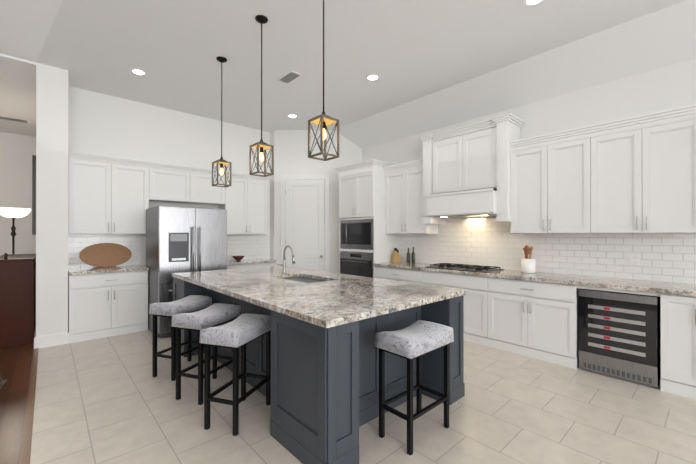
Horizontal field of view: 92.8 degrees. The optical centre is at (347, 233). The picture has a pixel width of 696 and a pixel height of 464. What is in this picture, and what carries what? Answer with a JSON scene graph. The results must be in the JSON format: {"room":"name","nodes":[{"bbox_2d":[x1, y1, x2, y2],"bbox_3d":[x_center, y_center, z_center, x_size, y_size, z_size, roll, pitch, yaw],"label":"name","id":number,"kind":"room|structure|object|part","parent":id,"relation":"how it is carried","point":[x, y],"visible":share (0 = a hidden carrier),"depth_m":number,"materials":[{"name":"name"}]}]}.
{"room":"kitchen","nodes":[
{"label":"kitchen","id":0,"kind":"room"},
{"bbox_2d":[0,132,31,255],"bbox_3d":[-8.676,-0.348,5.239,6.200,3.500,0.100,0,0,-42],"label":"wall","id":1,"kind":"structure","parent":0,"point":[15,149],"depth_m":6.84,"materials":[{"name":"white paint"}]},
{"bbox_2d":[0,343,38,463],"bbox_3d":[-4.273,1.415,0.183,5.926,0.054,13.500,0,0,-42],"label":"floor","id":2,"kind":"structure","parent":0,"point":[18,367],"depth_m":2.75,"materials":[{"name":"brown wood"}]},
{"bbox_2d":[0,371,7,389],"bbox_3d":[-3.029,1.325,1.880,1.130,0.140,2.360,0,0,-36],"label":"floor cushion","id":3,"kind":"object","parent":2,"relation":"on","point":[2,382],"visible":0.96,"depth_m":3.05,"materials":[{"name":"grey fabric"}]},
{"bbox_2d":[0,208,30,253],"bbox_3d":[-5.366,0.497,5.312,0.410,1.810,0.410,0,0,-42],"label":"floor lamp","id":4,"kind":"object","parent":2,"relation":"on","point":[13,214],"visible":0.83,"depth_m":5.28,"materials":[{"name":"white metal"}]},
{"bbox_3d":[-5.366,-0.333,5.313,0.410,0.150,0.410,0,0,-42],"label":"lamp shade","id":5,"kind":"part","parent":4,"relation":"part of","materials":[{"name":"white glass"}]},
{"bbox_2d":[0,253,35,348],"bbox_3d":[-4.759,0.817,4.579,0.640,1.166,1.530,0,0,-42],"label":"piano","id":6,"kind":"object","parent":2,"relation":"on","point":[17,299],"visible":0.94,"depth_m":4.14,"materials":[{"name":"brown wood"}]},
{"bbox_2d":[32,62,67,335],"bbox_3d":[-5.073,-0.348,5.660,0.300,3.500,4.080,0,0,-42],"label":"wall","id":7,"kind":"structure","parent":0,"point":[47,243],"depth_m":4.15,"materials":[{"name":"white paint"}]},
{"bbox_2d":[32,155,35,234],"bbox_3d":[-4.402,-0.514,4.663,0.043,1.050,0.800,0,0,-42],"label":"framed picture","id":8,"kind":"object","parent":7,"relation":"attached to","point":[33,194],"visible":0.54,"depth_m":4.36,"materials":[{"name":"brown wood"}]},
{"bbox_2d":[68,86,273,266],"bbox_3d":[-2.731,-0.347,5.758,3.300,3.500,0.276,0,0,-42],"label":"wall","id":9,"kind":"structure","parent":0,"point":[105,125],"depth_m":5.45,"materials":[{"name":"white paint"}]},
{"bbox_2d":[68,234,269,267],"bbox_3d":[-2.791,0.266,5.749,3.197,0.530,0.008,0,0,-42],"label":"backsplash","id":10,"kind":"structure","parent":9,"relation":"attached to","point":[251,246],"depth_m":5.22,"materials":[{"name":"tile"}]},
{"bbox_2d":[68,151,275,342],"bbox_3d":[-2.635,0.152,5.454,3.018,2.500,0.636,0,0,-42],"label":"kitchen cabinets","id":11,"kind":"object","parent":9,"relation":"attached to","point":[110,195],"visible":0.71,"depth_m":4.77,"materials":[{"name":"white wood"}]},
{"bbox_2d":[68,258,276,274],"bbox_3d":[-2.652,0.509,5.444,2.990,0.042,0.625,0,0,-42],"label":"countertop","id":12,"kind":"structure","parent":11,"relation":"on","point":[94,270],"depth_m":4.70,"materials":[{"name":"stone"}]},
{"bbox_2d":[79,243,131,267],"bbox_3d":[-3.571,0.310,4.905,0.630,0.356,0.148,0,0,-42],"label":"serving board","id":13,"kind":"object","parent":12,"relation":"on","point":[99,255],"visible":1,"depth_m":4.91,"materials":[{"name":"brown wood"}]},
{"bbox_2d":[232,256,243,260],"bbox_3d":[-2.013,0.445,6.082,0.224,0.085,0.224,0,0,-42],"label":"fruit bowl","id":14,"kind":"object","parent":12,"relation":"on","point":[237,258],"visible":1,"depth_m":6.01,"materials":[{"name":"brown wood"}]},
{"bbox_2d":[270,234,273,259],"bbox_3d":[-1.550,0.268,6.756,0.008,0.530,0.168,0,0,-42],"label":"backsplash","id":15,"kind":"object","parent":9,"relation":"attached to","point":[271,246],"visible":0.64,"depth_m":6.73,"materials":[{"name":"tile"}]},
{"bbox_2d":[274,130,361,272],"bbox_3d":[-0.553,-0.345,6.703,1.873,3.500,0.100,0,0,3],"label":"wall","id":16,"kind":"structure","parent":0,"point":[291,152],"depth_m":6.66,"materials":[{"name":"white paint"}]},
{"bbox_2d":[281,175,329,271],"bbox_3d":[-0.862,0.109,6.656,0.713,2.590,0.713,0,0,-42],"label":"pantry door","id":17,"kind":"structure","parent":16,"relation":"in","point":[305,217],"depth_m":6.65,"materials":[{"name":"paint"}]},
{"bbox_2d":[0,0,695,148],"bbox_3d":[-2.449,-1.945,1.846,10.854,0.480,13.500,0,0,-42],"label":"ceiling","id":18,"kind":"structure","parent":0,"point":[434,64],"depth_m":3.77,"materials":[{"name":"white paint"}]},
{"bbox_2d":[0,116,28,122],"bbox_3d":[-6.096,-2.062,5.897,0.600,0.009,0.200,0,0,-42],"label":"ceiling vent","id":19,"kind":"object","parent":18,"relation":"in","point":[14,119],"visible":1,"depth_m":5.95,"materials":[{"name":"white metal"}]},
{"bbox_2d":[131,69,145,74],"bbox_3d":[-2.713,-2.097,4.295,0.170,0.005,0.170,0,0,-42],"label":"recessed light","id":20,"kind":"object","parent":18,"relation":"in","point":[137,71],"visible":1,"depth_m":4.29,"materials":[{"name":"white"}]},
{"bbox_2d":[212,56,231,186],"bbox_3d":[-1.516,-1.338,3.976,0.170,1.524,0.170,0,0,-42],"label":"pendant light","id":21,"kind":"object","parent":18,"relation":"hanging from","point":[221,162],"visible":1,"depth_m":3.96,"materials":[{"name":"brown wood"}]},
{"bbox_2d":[249,15,273,176],"bbox_3d":[-0.844,-1.339,3.235,0.170,1.524,0.170,0,0,-42],"label":"pendant light","id":22,"kind":"object","parent":18,"relation":"hanging from","point":[261,145],"visible":1,"depth_m":3.23,"materials":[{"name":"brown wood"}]},
{"bbox_2d":[277,70,301,83],"bbox_3d":[-0.786,-2.095,4.437,0.160,0.009,0.360,0,0,-42],"label":"ceiling vent","id":23,"kind":"object","parent":18,"relation":"in","point":[289,77],"visible":1,"depth_m":4.42,"materials":[{"name":"white metal"}]},
{"bbox_2d":[287,114,296,117],"bbox_3d":[-0.989,-2.094,5.881,0.170,0.005,0.170,0,0,-42],"label":"recessed light","id":24,"kind":"object","parent":18,"relation":"in","point":[292,116],"visible":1,"depth_m":5.88,"materials":[{"name":"white"}]},
{"bbox_2d":[308,0,338,160],"bbox_3d":[-0.185,-1.341,2.510,0.170,1.524,0.170,0,0,-42],"label":"pendant light","id":25,"kind":"object","parent":18,"relation":"hanging from","point":[323,120],"visible":1,"depth_m":2.50,"materials":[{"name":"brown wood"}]},
{"bbox_2d":[366,74,378,80],"bbox_3d":[0.333,-2.097,4.440,0.170,0.005,0.170,0,0,-42],"label":"recessed light","id":26,"kind":"object","parent":18,"relation":"in","point":[372,77],"visible":1,"depth_m":4.43,"materials":[{"name":"white"}]},
{"bbox_2d":[524,0,542,5],"bbox_3d":[1.673,-2.100,2.964,0.170,0.005,0.170,0,0,-42],"label":"recessed light","id":27,"kind":"object","parent":18,"relation":"in","point":[531,2],"visible":1,"depth_m":3.00,"materials":[{"name":"white"}]},
{"bbox_2d":[30,328,695,463],"bbox_3d":[0.895,1.421,2.564,4.928,0.050,10.076,0,0,-42],"label":"floor","id":28,"kind":"structure","parent":0,"point":[109,400],"depth_m":2.51,"materials":[{"name":"beige tile"}]},
{"bbox_2d":[149,295,211,380],"bbox_3d":[-1.706,1.034,3.407,0.315,0.728,0.502,0,0,20],"label":"stool","id":29,"kind":"object","parent":28,"relation":"on","point":[191,303],"visible":0.73,"depth_m":3.23,"materials":[{"name":"black metal"}]},
{"bbox_3d":[-1.706,0.724,3.407,0.592,0.106,0.514,0,0,-42],"label":"seat","id":30,"kind":"part","parent":29,"relation":"part of","materials":[{"name":"fabric"}]},
{"bbox_2d":[146,206,226,337],"bbox_3d":[-2.411,0.499,4.965,0.910,1.765,0.887,0,0,-42],"label":"refrigerator","id":31,"kind":"object","parent":28,"relation":"on","point":[185,239],"visible":0.71,"depth_m":4.62,"materials":[{"name":"grey metal"}]},
{"bbox_2d":[171,303,240,404],"bbox_3d":[-1.250,1.033,2.963,0.315,0.728,0.502,0,0,20],"label":"stool","id":32,"kind":"object","parent":28,"relation":"on","point":[215,314],"visible":0.92,"depth_m":2.79,"materials":[{"name":"black metal"}]},
{"bbox_3d":[-1.250,0.723,2.964,0.592,0.106,0.514,0,0,-42],"label":"seat","id":33,"kind":"part","parent":32,"relation":"part of","materials":[{"name":"fabric"}]},
{"bbox_2d":[199,313,270,435],"bbox_3d":[-0.831,1.032,2.547,0.315,0.728,0.502,0,0,18],"label":"stool","id":34,"kind":"object","parent":28,"relation":"on","point":[242,330],"visible":0.96,"depth_m":2.37,"materials":[{"name":"black metal"}]},
{"bbox_3d":[-0.831,0.722,2.547,0.593,0.106,0.524,0,0,-42],"label":"seat","id":35,"kind":"part","parent":34,"relation":"part of","materials":[{"name":"fabric"}]},
{"bbox_2d":[173,277,465,463],"bbox_3d":[-0.582,0.963,3.479,1.522,0.871,3.054,0,0,-42],"label":"kitchen island","id":36,"kind":"object","parent":28,"relation":"on","point":[325,326],"depth_m":2.21,"materials":[{"name":"wood"}]},
{"bbox_2d":[172,269,411,324],"bbox_3d":[-0.871,0.505,3.219,0.758,0.042,3.072,0,0,-42],"label":"island countertop","id":37,"kind":"structure","parent":36,"relation":"on","point":[322,304],"depth_m":2.56,"materials":[{"name":"grey stone"}]},
{"bbox_2d":[244,267,443,304],"bbox_3d":[-0.435,0.506,3.615,0.420,0.042,3.072,0,0,-42],"label":"island countertop","id":38,"kind":"structure","parent":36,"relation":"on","point":[414,295],"depth_m":2.88,"materials":[{"name":"grey stone"}]},
{"bbox_2d":[273,245,294,272],"bbox_3d":[-0.766,0.308,4.001,0.155,0.353,0.297,0,0,-42],"label":"faucet","id":39,"kind":"object","parent":38,"relation":"on","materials":[{"name":"silver metal"}]},
{"bbox_2d":[288,277,323,280],"bbox_3d":[-0.503,0.631,3.689,0.444,0.232,0.804,0,0,-42],"label":"sink","id":40,"kind":"object","parent":38,"relation":"in","point":[289,278],"depth_m":3.85,"materials":[{"name":"silver metal"}]},
{"bbox_2d":[374,320,453,455],"bbox_3d":[0.472,1.032,2.339,0.502,0.728,0.315,0,0,-42],"label":"stool","id":41,"kind":"object","parent":28,"relation":"on","point":[417,339],"visible":1,"depth_m":2.27,"materials":[{"name":"black metal"}]},
{"bbox_3d":[0.472,0.722,2.339,0.502,0.106,0.315,0,0,-42],"label":"seat","id":42,"kind":"part","parent":41,"relation":"part of","materials":[{"name":"fabric"}]},
{"bbox_2d":[334,104,695,399],"bbox_3d":[1.593,0.083,4.645,0.682,2.635,4.747,0,0,-42],"label":"kitchen cabinets","id":43,"kind":"object","parent":28,"relation":"on","point":[635,174],"visible":0.75,"depth_m":3.64,"materials":[{"name":"white wood"}]},
{"bbox_2d":[340,219,372,249],"bbox_3d":[0.312,0.008,6.012,0.560,0.510,0.829,0,0,-42],"label":"microwave","id":44,"kind":"object","parent":43,"relation":"in","point":[356,234],"visible":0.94,"depth_m":5.82,"materials":[{"name":"silver metal"}]},
{"bbox_2d":[340,251,372,277],"bbox_3d":[0.309,0.536,6.008,0.568,0.425,0.829,0,0,-42],"label":"wall oven","id":45,"kind":"object","parent":43,"relation":"in","point":[356,263],"visible":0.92,"depth_m":5.81,"materials":[{"name":"silver metal"}]},
{"bbox_2d":[374,262,695,296],"bbox_3d":[1.924,0.507,4.321,0.625,0.042,3.776,0,0,-42],"label":"countertop","id":46,"kind":"structure","parent":43,"relation":"on","point":[683,289],"depth_m":3.53,"materials":[{"name":"stone"}]},
{"bbox_2d":[391,248,400,262],"bbox_3d":[0.827,0.363,5.719,0.130,0.247,0.090,0,0,-22],"label":"knife block","id":47,"kind":"object","parent":46,"relation":"on","point":[396,256],"visible":1,"depth_m":5.69,"materials":[{"name":"brown wood"}]},
{"bbox_2d":[407,248,409,262],"bbox_3d":[1.022,0.361,5.601,0.060,0.250,0.058,0,0,-42],"label":"oil bottle","id":48,"kind":"object","parent":46,"relation":"on","point":[408,257],"visible":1,"depth_m":5.58,"materials":[{"name":"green glass"}]},
{"bbox_2d":[411,247,414,262],"bbox_3d":[1.089,0.351,5.527,0.060,0.270,0.058,0,0,-42],"label":"oil bottle","id":49,"kind":"object","parent":46,"relation":"on","point":[413,257],"visible":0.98,"depth_m":5.50,"materials":[{"name":"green glass"}]},
{"bbox_2d":[425,263,503,272],"bbox_3d":[1.611,0.464,4.647,0.510,0.042,0.915,0,0,-42],"label":"cooktop","id":50,"kind":"object","parent":46,"relation":"in","point":[471,268],"visible":1,"depth_m":4.55,"materials":[{"name":"grey metal"}]},
{"bbox_2d":[521,245,535,272],"bbox_3d":[2.269,0.313,4.168,0.164,0.341,0.164,0,0,-42],"label":"utensil crock","id":51,"kind":"object","parent":46,"relation":"on","point":[528,265],"visible":1,"depth_m":4.12,"materials":[{"name":"white ceramic"}]},
{"bbox_2d":[578,289,660,387],"bbox_3d":[2.773,0.976,3.371,0.545,0.820,0.595,0,0,-42],"label":"wine cooler","id":52,"kind":"object","parent":28,"relation":"on","point":[619,335],"visible":0.94,"depth_m":3.16,"materials":[{"name":"black metal"}]},
{"bbox_2d":[362,59,695,163],"bbox_3d":[3.123,-0.352,3.557,0.100,3.500,8.546,0,0,-42],"label":"wall","id":53,"kind":"structure","parent":0,"point":[666,87],"depth_m":3.81,"materials":[{"name":"white paint"}]},
{"bbox_2d":[418,113,524,223],"bbox_3d":[1.674,-0.816,4.676,0.523,1.318,1.362,0,0,-42],"label":"range hood","id":54,"kind":"object","parent":53,"relation":"attached to","point":[466,170],"visible":0.96,"depth_m":4.48,"materials":[{"name":"white wood"}]},
{"bbox_2d":[397,216,695,283],"bbox_3d":[2.158,-0.023,4.538,0.008,1.103,3.774,0,0,-42],"label":"backsplash","id":55,"kind":"structure","parent":53,"relation":"attached to","point":[491,241],"depth_m":4.04,"materials":[{"name":"tile"}]},
{"bbox_2d":[630,255,639,265],"bbox_3d":[3.060,0.281,3.532,0.008,0.115,0.075,0,0,-42],"label":"outlet","id":56,"kind":"object","parent":55,"relation":"attached to","point":[634,260],"visible":1,"depth_m":3.53,"materials":[{"name":"white plastic"}]},
{"bbox_3d":[-6.504,-0.362,-1.839,0.100,3.500,13.500,0,0,-42],"label":"wall","id":57,"kind":"structure","parent":0,"visible":0},
{"bbox_2d":[34,326,36,348],"bbox_3d":[-5.185,1.329,5.545,0.016,0.147,4.096,0,0,-42],"label":"baseboard","id":58,"kind":"structure","parent":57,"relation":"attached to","point":[35,337],"depth_m":4.04,"materials":[{"name":"paint"}]},
{"bbox_2d":[37,332,69,347],"bbox_3d":[-3.687,1.326,4.149,0.306,0.147,0.016,0,0,-42],"label":"baseboard","id":59,"kind":"structure","parent":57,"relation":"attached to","point":[49,340],"depth_m":4.14,"materials":[{"name":"paint"}]}
]}

